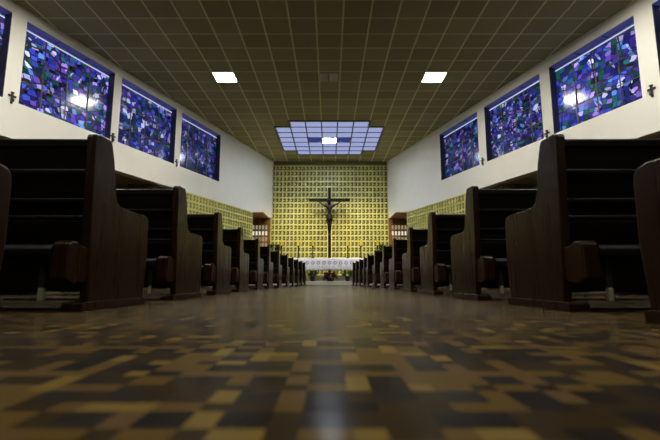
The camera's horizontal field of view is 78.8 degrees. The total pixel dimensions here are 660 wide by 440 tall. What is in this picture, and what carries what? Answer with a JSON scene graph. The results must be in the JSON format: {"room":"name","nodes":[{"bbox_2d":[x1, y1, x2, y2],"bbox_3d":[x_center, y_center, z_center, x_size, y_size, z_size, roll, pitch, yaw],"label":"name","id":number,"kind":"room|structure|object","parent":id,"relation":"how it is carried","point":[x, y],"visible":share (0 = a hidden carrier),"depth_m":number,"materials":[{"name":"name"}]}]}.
{"room":"house of worship","nodes":[
{"label":"house of worship","id":0,"kind":"room"},
{"bbox_2d":[0,0,273,238],"bbox_3d":[-6.844,-1.562,7.622,0.300,6.107,25.798,-2,-8,17],"label":"wall","id":1,"kind":"structure","parent":0,"point":[245,174],"depth_m":12.14,"materials":[{"name":"white paint"}]},
{"bbox_2d":[0,6,11,96],"bbox_3d":[-7.067,-3.546,7.068,0.219,1.850,2.497,-2,-8,17],"label":"window","id":2,"kind":"structure","parent":1,"relation":"in","point":[5,15],"depth_m":8.27,"materials":[{"name":"blue glass"}]},
{"bbox_2d":[8,91,15,103],"bbox_3d":[-6.510,-2.509,8.237,0.045,0.250,0.150,-2,-8,17],"label":"wall cross","id":3,"kind":"object","parent":1,"relation":"attached to","point":[12,93],"visible":1,"depth_m":8.23,"materials":[{"name":"black metal"}]},
{"bbox_2d":[19,22,114,138],"bbox_3d":[-6.244,-3.196,9.640,0.219,1.850,2.339,-2,-8,17],"label":"window","id":4,"kind":"structure","parent":1,"relation":"in","point":[59,81],"depth_m":9.62,"materials":[{"name":"blue glass"}]},
{"bbox_2d":[115,174,161,187],"bbox_3d":[-9.094,-2.292,4.198,7.612,0.150,17.700,0,-8,0],"label":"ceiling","id":5,"kind":"structure","parent":1,"relation":"attached to","point":[119,179],"depth_m":12.01,"materials":[{"name":"brown wood"}]},
{"bbox_2d":[118,77,176,163],"bbox_3d":[-5.474,-2.868,12.047,0.219,1.850,2.276,-2,-8,17],"label":"window","id":6,"kind":"structure","parent":1,"relation":"in","point":[147,124],"depth_m":12.14,"materials":[{"name":"blue glass"}]},
{"bbox_2d":[180,113,220,180],"bbox_3d":[-4.697,-2.537,14.475,0.219,1.850,2.318,-2,-8,17],"label":"window","id":7,"kind":"structure","parent":1,"relation":"in","point":[200,145],"depth_m":14.64,"materials":[{"name":"blue glass"}]},
{"bbox_2d":[253,212,268,217],"bbox_3d":[-4.075,-0.206,18.804,2.250,0.040,1.848,0,-8,0],"label":"trim","id":8,"kind":"structure","parent":1,"relation":"attached to","point":[255,214],"depth_m":18.63,"materials":[{"name":"brown wood"}]},
{"bbox_2d":[118,185,162,188],"bbox_3d":[-9.047,0.590,12.575,7.306,3.300,0.780,0,-8,0],"label":"wall","id":9,"kind":"structure","parent":0,"point":[155,186],"depth_m":12.45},
{"bbox_2d":[116,184,154,188],"bbox_3d":[-9.047,0.440,12.167,7.306,3.112,0.070,0,-8,0],"label":"trim","id":10,"kind":"structure","parent":9,"relation":"attached to","point":[124,186],"depth_m":12.35,"materials":[{"name":"brown wood"}]},
{"bbox_2d":[186,194,251,238],"bbox_3d":[-4.337,0.939,15.356,0.245,3.240,5.017,-2,-8,17],"label":"wall","id":11,"kind":"structure","parent":0,"point":[187,194],"depth_m":15.52,"materials":[{"name":"yellow tile"}]},
{"bbox_2d":[11,0,635,161],"bbox_3d":[0.000,-4.673,8.145,22.000,0.200,24.878,0,-8,0],"label":"ceiling","id":12,"kind":"structure","parent":0,"point":[381,52],"depth_m":10.08,"materials":[{"name":"tile"}]},
{"bbox_2d":[212,72,237,81],"bbox_3d":[-3.000,-4.100,11.529,0.600,0.022,0.592,0,-8,0],"label":"recessed light","id":13,"kind":"object","parent":12,"relation":"in","point":[219,76],"visible":1,"depth_m":11.48,"materials":[{"name":"metal"}]},
{"bbox_2d":[320,73,327,80],"bbox_3d":[-0.155,-4.095,11.533,0.240,0.030,0.400,0,-8,0],"label":"ceiling speaker","id":14,"kind":"object","parent":12,"relation":"attached to","point":[323,76],"visible":1,"depth_m":11.49},
{"bbox_2d":[321,75,327,79],"bbox_3d":[-0.155,-4.099,11.533,0.200,0.018,0.340,0,-8,0],"label":"grille","id":15,"kind":"object","parent":14,"relation":"attached to","point":[323,77],"depth_m":11.53,"materials":[{"name":"grey metal"}]},
{"bbox_2d":[274,120,384,154],"bbox_3d":[0.000,-3.366,16.865,4.290,0.035,4.244,0,-8,0],"label":"skylight","id":16,"kind":"object","parent":12,"relation":"attached to","point":[304,137],"visible":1,"depth_m":16.47,"materials":[{"name":"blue glass"}]},
{"bbox_2d":[322,138,336,142],"bbox_3d":[0.000,-3.334,16.861,0.580,0.026,0.560,0,-8,0],"label":"ceiling light","id":17,"kind":"object","parent":16,"relation":"attached to","point":[325,140],"visible":1,"depth_m":16.81,"materials":[{"name":"metal"}]},
{"bbox_2d":[323,139,335,142],"bbox_3d":[0.000,-3.326,16.860,0.540,0.011,0.524,0,-8,0],"label":"diffuser","id":18,"kind":"object","parent":17,"relation":"attached to","point":[324,140],"depth_m":16.87,"materials":[{"name":"white plastic"}]},
{"bbox_2d":[329,73,337,80],"bbox_3d":[0.115,-4.095,11.533,0.240,0.030,0.400,0,-8,0],"label":"ceiling speaker","id":19,"kind":"object","parent":12,"relation":"attached to","point":[332,76],"visible":1,"depth_m":11.49},
{"bbox_2d":[330,75,336,79],"bbox_3d":[0.115,-4.099,11.533,0.200,0.018,0.340,0,-8,0],"label":"grille","id":20,"kind":"object","parent":19,"relation":"attached to","point":[332,77],"depth_m":11.53,"materials":[{"name":"grey metal"}]},
{"bbox_2d":[421,72,446,81],"bbox_3d":[3.000,-4.100,11.529,0.600,0.022,0.592,0,-8,0],"label":"recessed light","id":21,"kind":"object","parent":12,"relation":"in","point":[429,76],"visible":1,"depth_m":11.48,"materials":[{"name":"metal"}]},
{"bbox_2d":[270,162,388,274],"bbox_3d":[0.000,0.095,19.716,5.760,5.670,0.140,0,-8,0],"label":"wall","id":22,"kind":"structure","parent":0,"point":[275,166],"depth_m":19.77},
{"bbox_2d":[306,275,351,280],"bbox_3d":[0.000,2.696,18.661,5.600,0.230,1.208,0,-8,0],"label":"trim","id":23,"kind":"structure","parent":22,"relation":"attached to","point":[319,277],"depth_m":18.06,"materials":[{"name":"white stone"}]},
{"bbox_2d":[309,187,349,274],"bbox_3d":[0.000,0.506,18.772,1.940,4.140,0.502,0,-8,0],"label":"crucifix","id":24,"kind":"object","parent":23,"relation":"on","point":[329,218],"visible":0.99,"depth_m":18.79,"materials":[{"name":"brown wood"}]},
{"bbox_2d":[0,285,659,439],"bbox_3d":[0.000,1.399,5.865,26.000,1.086,22.000,0,-8,0],"label":"floor","id":25,"kind":"structure","parent":0,"point":[305,362],"depth_m":0.66,"materials":[{"name":"brown tile"}]},
{"bbox_2d":[0,164,11,269],"bbox_3d":[-2.325,-0.138,1.083,2.374,0.876,0.753,0,-9,0],"label":"pew","id":26,"kind":"object","parent":25,"relation":"on","point":[5,175],"visible":1,"depth_m":1.42,"materials":[{"name":"brown wood"}]},
{"bbox_2d":[0,134,147,311],"bbox_3d":[-2.330,0.032,2.190,2.374,0.876,0.753,0,-9,0],"label":"pew","id":27,"kind":"object","parent":25,"relation":"on","point":[68,230],"visible":1,"depth_m":1.99,"materials":[{"name":"brown wood"}]},
{"bbox_2d":[0,212,230,294],"bbox_3d":[-2.350,0.378,4.439,2.374,0.876,0.753,0,-9,0],"label":"pew","id":28,"kind":"object","parent":25,"relation":"on","point":[216,257],"visible":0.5,"depth_m":4.25,"materials":[{"name":"brown wood"}]},
{"bbox_2d":[116,186,201,300],"bbox_3d":[-2.330,0.200,3.282,2.374,0.876,0.753,0,-9,0],"label":"pew","id":29,"kind":"object","parent":25,"relation":"on","point":[174,253],"visible":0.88,"depth_m":3.09,"materials":[{"name":"brown wood"}]},
{"bbox_2d":[152,245,272,288],"bbox_3d":[-2.395,0.978,8.343,2.374,0.876,0.753,0,-9,0],"label":"pew","id":30,"kind":"object","parent":25,"relation":"on","point":[265,251],"visible":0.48,"depth_m":8.15,"materials":[{"name":"brown wood"}]},
{"bbox_2d":[223,227,248,291],"bbox_3d":[-2.375,0.560,5.625,2.374,0.876,0.753,0,-9,0],"label":"pew","id":31,"kind":"object","parent":25,"relation":"on","point":[233,238],"visible":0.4,"depth_m":5.43,"materials":[{"name":"brown wood"}]},
{"bbox_2d":[200,254,289,286],"bbox_3d":[-2.311,1.396,11.062,2.374,0.876,0.753,0,-9,0],"label":"pew","id":32,"kind":"object","parent":25,"relation":"on","point":[283,258],"visible":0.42,"depth_m":10.86,"materials":[{"name":"brown wood"}]},
{"bbox_2d":[243,238,263,289],"bbox_3d":[-2.385,0.773,7.009,2.374,0.876,0.753,0,-9,0],"label":"pew","id":33,"kind":"object","parent":25,"relation":"on","point":[251,246],"visible":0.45,"depth_m":6.82,"materials":[{"name":"brown wood"}]},
{"bbox_2d":[230,259,299,285],"bbox_3d":[-2.205,1.746,13.335,2.374,0.876,0.753,0,-9,0],"label":"pew","id":34,"kind":"object","parent":25,"relation":"on","point":[295,261],"visible":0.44,"depth_m":13.13,"materials":[{"name":"brown wood"}]},
{"bbox_2d":[234,261,302,285],"bbox_3d":[-2.145,1.905,14.373,2.374,0.876,0.753,0,-9,0],"label":"pew","id":35,"kind":"object","parent":25,"relation":"on","point":[299,262],"visible":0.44,"depth_m":14.16,"materials":[{"name":"brown wood"}]},
{"bbox_2d":[271,250,281,287],"bbox_3d":[-2.365,1.183,9.678,2.374,0.876,0.753,0,-9,0],"label":"pew","id":36,"kind":"object","parent":25,"relation":"on","point":[275,255],"visible":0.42,"depth_m":9.48,"materials":[{"name":"brown wood"}]},
{"bbox_2d":[288,257,294,285],"bbox_3d":[-2.261,1.578,12.248,2.374,0.876,0.753,0,-9,0],"label":"pew","id":37,"kind":"object","parent":25,"relation":"on","point":[290,260],"visible":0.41,"depth_m":12.06,"materials":[{"name":"brown wood"}]},
{"bbox_2d":[302,262,305,284],"bbox_3d":[-2.095,2.065,15.411,2.374,0.876,0.753,0,-9,0],"label":"pew","id":38,"kind":"object","parent":25,"relation":"on","point":[303,264],"visible":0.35,"depth_m":15.20,"materials":[{"name":"brown wood"}]},
{"bbox_2d":[263,281,388,284],"bbox_3d":[0.000,3.185,18.175,11.000,0.870,2.878,0,-8,0],"label":"step","id":39,"kind":"structure","parent":25,"relation":"on","point":[307,282],"depth_m":16.79,"materials":[{"name":"white stone"}]},
{"bbox_2d":[307,270,317,280],"bbox_3d":[-0.715,2.344,16.967,0.523,0.471,0.549,0,-8,0],"label":"potted plant","id":40,"kind":"object","parent":39,"relation":"on","point":[310,274],"visible":1,"depth_m":16.86,"materials":[{"name":"green plant"}]},
{"bbox_2d":[322,271,338,280],"bbox_3d":[0.052,2.365,17.000,0.738,0.439,0.697,0,-8,0],"label":"flower arrangement","id":41,"kind":"object","parent":39,"relation":"on","point":[327,275],"visible":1,"depth_m":16.90,"materials":[{"name":"red plant"}]},
{"bbox_2d":[342,269,351,280],"bbox_3d":[0.756,2.322,16.948,0.539,0.508,0.530,0,-8,0],"label":"potted plant","id":42,"kind":"object","parent":39,"relation":"on","point":[345,272],"visible":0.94,"depth_m":16.86,"materials":[{"name":"green plant"}]},
{"bbox_3d":[0.000,2.190,17.701,3.200,0.975,0.750,0,-8,0],"label":"altar","id":43,"kind":"object","parent":39,"relation":"on","visible":0},
{"bbox_2d":[294,258,362,270],"bbox_3d":[0.000,1.966,17.730,3.260,0.541,0.815,0,-8,0],"label":"altar cloth","id":44,"kind":"object","parent":43,"relation":"on","point":[320,264],"visible":0.77,"depth_m":17.34,"materials":[{"name":"fabric"}]},
{"bbox_2d":[297,238,299,257],"bbox_3d":[-1.370,1.233,17.675,0.210,0.887,0.210,0,-8,0],"label":"candlestick","id":45,"kind":"object","parent":44,"relation":"on","point":[298,240],"visible":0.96,"depth_m":17.66,"materials":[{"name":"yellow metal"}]},
{"bbox_2d":[346,238,348,257],"bbox_3d":[0.800,1.233,17.675,0.210,0.887,0.210,0,-8,0],"label":"candlestick","id":46,"kind":"object","parent":44,"relation":"on","point":[347,240],"visible":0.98,"depth_m":17.65,"materials":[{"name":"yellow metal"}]},
{"bbox_2d":[359,239,361,257],"bbox_3d":[1.380,1.233,17.675,0.210,0.887,0.210,0,-8,0],"label":"candlestick","id":47,"kind":"object","parent":44,"relation":"on","point":[360,239],"visible":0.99,"depth_m":17.65,"materials":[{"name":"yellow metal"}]},
{"bbox_3d":[-2.520,2.166,17.770,0.320,1.040,0.320,0,-8,0],"label":"pedestal","id":48,"kind":"object","parent":39,"relation":"on","visible":0},
{"bbox_2d":[269,243,280,250],"bbox_3d":[-2.543,1.361,17.896,0.778,0.590,0.767,0,-8,0],"label":"potted plant","id":49,"kind":"object","parent":48,"relation":"on","point":[277,246],"visible":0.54,"depth_m":17.76,"materials":[{"name":"green plant"}]},
{"bbox_2d":[352,262,355,284],"bbox_3d":[2.060,2.065,15.411,2.374,0.876,0.753,0,-9,0],"label":"pew","id":50,"kind":"object","parent":25,"relation":"on","point":[354,264],"visible":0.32,"depth_m":15.20,"materials":[{"name":"brown wood"}]},
{"bbox_2d":[358,259,362,285],"bbox_3d":[2.155,1.746,13.335,2.374,0.876,0.753,0,-9,0],"label":"pew","id":51,"kind":"object","parent":25,"relation":"on","point":[360,260],"visible":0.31,"depth_m":13.12,"materials":[{"name":"brown wood"}]},
{"bbox_2d":[362,257,369,285],"bbox_3d":[2.205,1.578,12.248,2.374,0.876,0.753,0,-9,0],"label":"pew","id":52,"kind":"object","parent":25,"relation":"on","point":[364,258],"visible":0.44,"depth_m":12.06,"materials":[{"name":"brown wood"}]},
{"bbox_2d":[372,250,381,287],"bbox_3d":[2.245,1.183,9.678,2.374,0.876,0.753,0,-9,0],"label":"pew","id":53,"kind":"object","parent":25,"relation":"on","point":[377,254],"visible":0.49,"depth_m":9.48,"materials":[{"name":"brown wood"}]},
{"bbox_2d":[355,261,420,285],"bbox_3d":[2.105,1.905,14.373,2.374,0.876,0.753,0,-9,0],"label":"pew","id":54,"kind":"object","parent":25,"relation":"on","point":[357,262],"visible":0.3,"depth_m":14.17,"materials":[{"name":"brown wood"}]},
{"bbox_2d":[389,238,406,289],"bbox_3d":[2.265,0.773,7.009,2.374,0.876,0.753,0,-9,0],"label":"pew","id":55,"kind":"object","parent":25,"relation":"on","point":[399,246],"visible":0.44,"depth_m":6.82,"materials":[{"name":"brown wood"}]},
{"bbox_2d":[365,254,452,286],"bbox_3d":[2.205,1.396,11.062,2.374,0.876,0.753,0,-9,0],"label":"pew","id":56,"kind":"object","parent":25,"relation":"on","point":[370,258],"visible":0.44,"depth_m":10.87,"materials":[{"name":"brown wood"}]},
{"bbox_2d":[402,227,427,291],"bbox_3d":[2.260,0.560,5.625,2.374,0.876,0.753,0,-9,0],"label":"pew","id":57,"kind":"object","parent":25,"relation":"on","point":[416,238],"visible":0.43,"depth_m":5.43,"materials":[{"name":"brown wood"}]},
{"bbox_2d":[380,245,498,288],"bbox_3d":[2.271,0.978,8.343,2.374,0.876,0.753,0,-9,0],"label":"pew","id":58,"kind":"object","parent":25,"relation":"on","point":[387,250],"visible":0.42,"depth_m":8.15,"materials":[{"name":"brown wood"}]},
{"bbox_2d":[450,186,536,300],"bbox_3d":[2.275,0.200,3.282,2.374,0.876,0.753,0,-9,0],"label":"pew","id":59,"kind":"object","parent":25,"relation":"on","point":[478,253],"visible":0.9,"depth_m":3.09,"materials":[{"name":"brown wood"}]},
{"bbox_2d":[420,212,648,294],"bbox_3d":[2.255,0.378,4.439,2.374,0.876,0.753,0,-9,0],"label":"pew","id":60,"kind":"object","parent":25,"relation":"on","point":[435,257],"visible":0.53,"depth_m":4.25,"materials":[{"name":"brown wood"}]},
{"bbox_2d":[505,134,659,311],"bbox_3d":[2.295,0.032,2.190,2.374,0.876,0.753,0,-9,0],"label":"pew","id":61,"kind":"object","parent":25,"relation":"on","point":[580,233],"visible":0.99,"depth_m":2.00,"materials":[{"name":"brown wood"}]},
{"bbox_2d":[634,158,659,323],"bbox_3d":[2.275,-0.138,1.083,2.374,0.876,0.753,0,-9,0],"label":"pew","id":62,"kind":"object","parent":25,"relation":"on","point":[646,176],"visible":1,"depth_m":1.38,"materials":[{"name":"brown wood"}]},
{"bbox_2d":[408,196,463,228],"bbox_3d":[4.304,0.936,15.334,0.245,3.240,5.017,2,-8,-16],"label":"wall","id":63,"kind":"structure","parent":0,"point":[459,196],"depth_m":15.53,"materials":[{"name":"yellow tile"}]},
{"bbox_2d":[492,185,533,188],"bbox_3d":[8.984,0.590,12.575,7.432,3.300,0.780,0,-8,0],"label":"wall","id":64,"kind":"structure","parent":0,"point":[498,186],"depth_m":12.44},
{"bbox_2d":[500,184,536,188],"bbox_3d":[8.984,0.440,12.167,7.432,3.112,0.070,0,-8,0],"label":"trim","id":65,"kind":"structure","parent":64,"relation":"attached to","point":[503,186],"depth_m":12.35,"materials":[{"name":"brown wood"}]},
{"bbox_2d":[387,0,659,232],"bbox_3d":[6.590,-1.562,7.619,0.300,6.107,25.606,2,-8,-16],"label":"wall","id":66,"kind":"structure","parent":0,"point":[414,174],"depth_m":11.44,"materials":[{"name":"white paint"}]},
{"bbox_2d":[390,212,406,217],"bbox_3d":[4.075,-0.206,18.804,2.250,0.040,1.848,0,-8,0],"label":"trim","id":67,"kind":"structure","parent":66,"relation":"attached to","point":[396,214],"depth_m":18.63,"materials":[{"name":"brown wood"}]},
{"bbox_2d":[440,112,479,179],"bbox_3d":[4.672,-2.540,14.301,0.219,1.810,2.301,2,-8,-16],"label":"window","id":68,"kind":"structure","parent":66,"relation":"in","point":[459,144],"depth_m":14.48,"materials":[{"name":"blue glass"}]},
{"bbox_2d":[484,74,543,161],"bbox_3d":[5.413,-2.885,11.770,0.219,1.810,2.291,2,-8,-16],"label":"window","id":69,"kind":"structure","parent":66,"relation":"in","point":[513,121],"depth_m":11.85,"materials":[{"name":"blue glass"}]},
{"bbox_2d":[493,136,659,187],"bbox_3d":[9.040,-2.292,4.198,7.721,0.150,17.700,0,-8,0],"label":"trim","id":70,"kind":"structure","parent":66,"relation":"attached to","point":[532,179],"depth_m":11.88,"materials":[{"name":"brown wood"}]},
{"bbox_2d":[549,16,641,133],"bbox_3d":[6.130,-3.219,9.322,0.219,1.810,2.207,2,-8,-16],"label":"window","id":71,"kind":"structure","parent":66,"relation":"in","point":[602,76],"depth_m":9.32,"materials":[{"name":"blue glass"}]},
{"bbox_2d":[647,84,655,96],"bbox_3d":[6.360,-2.550,7.931,0.045,0.250,0.150,2,-8,-16],"label":"wall cross","id":72,"kind":"object","parent":66,"relation":"attached to","point":[651,93],"visible":1,"depth_m":7.92,"materials":[{"name":"black metal"}]},
{"bbox_2d":[652,0,659,70],"bbox_3d":[6.843,-3.551,6.885,0.219,1.810,2.188,2,-8,-16],"label":"window","id":73,"kind":"structure","parent":66,"relation":"in","point":[656,5],"depth_m":7.96,"materials":[{"name":"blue glass"}]},
{"bbox_3d":[-4.555,1.397,18.495,1.691,3.300,2.028,0,-8,0],"label":"wall","id":74,"kind":"structure","parent":0,"visible":0},
{"bbox_2d":[252,218,269,245],"bbox_3d":[-4.055,1.409,19.431,2.290,2.990,0.130,0,-8,0],"label":"door","id":75,"kind":"structure","parent":74,"relation":"in","point":[261,226],"depth_m":19.54,"materials":[{"name":"brown wood"}]},
{"bbox_3d":[4.567,1.397,18.495,1.665,3.300,2.028,0,-8,0],"label":"wall","id":76,"kind":"structure","parent":0,"visible":0},
{"bbox_2d":[389,218,406,244],"bbox_3d":[4.055,1.409,19.431,2.290,2.990,0.130,0,-8,0],"label":"door","id":77,"kind":"structure","parent":76,"relation":"in","point":[397,226],"depth_m":19.56,"materials":[{"name":"brown wood"}]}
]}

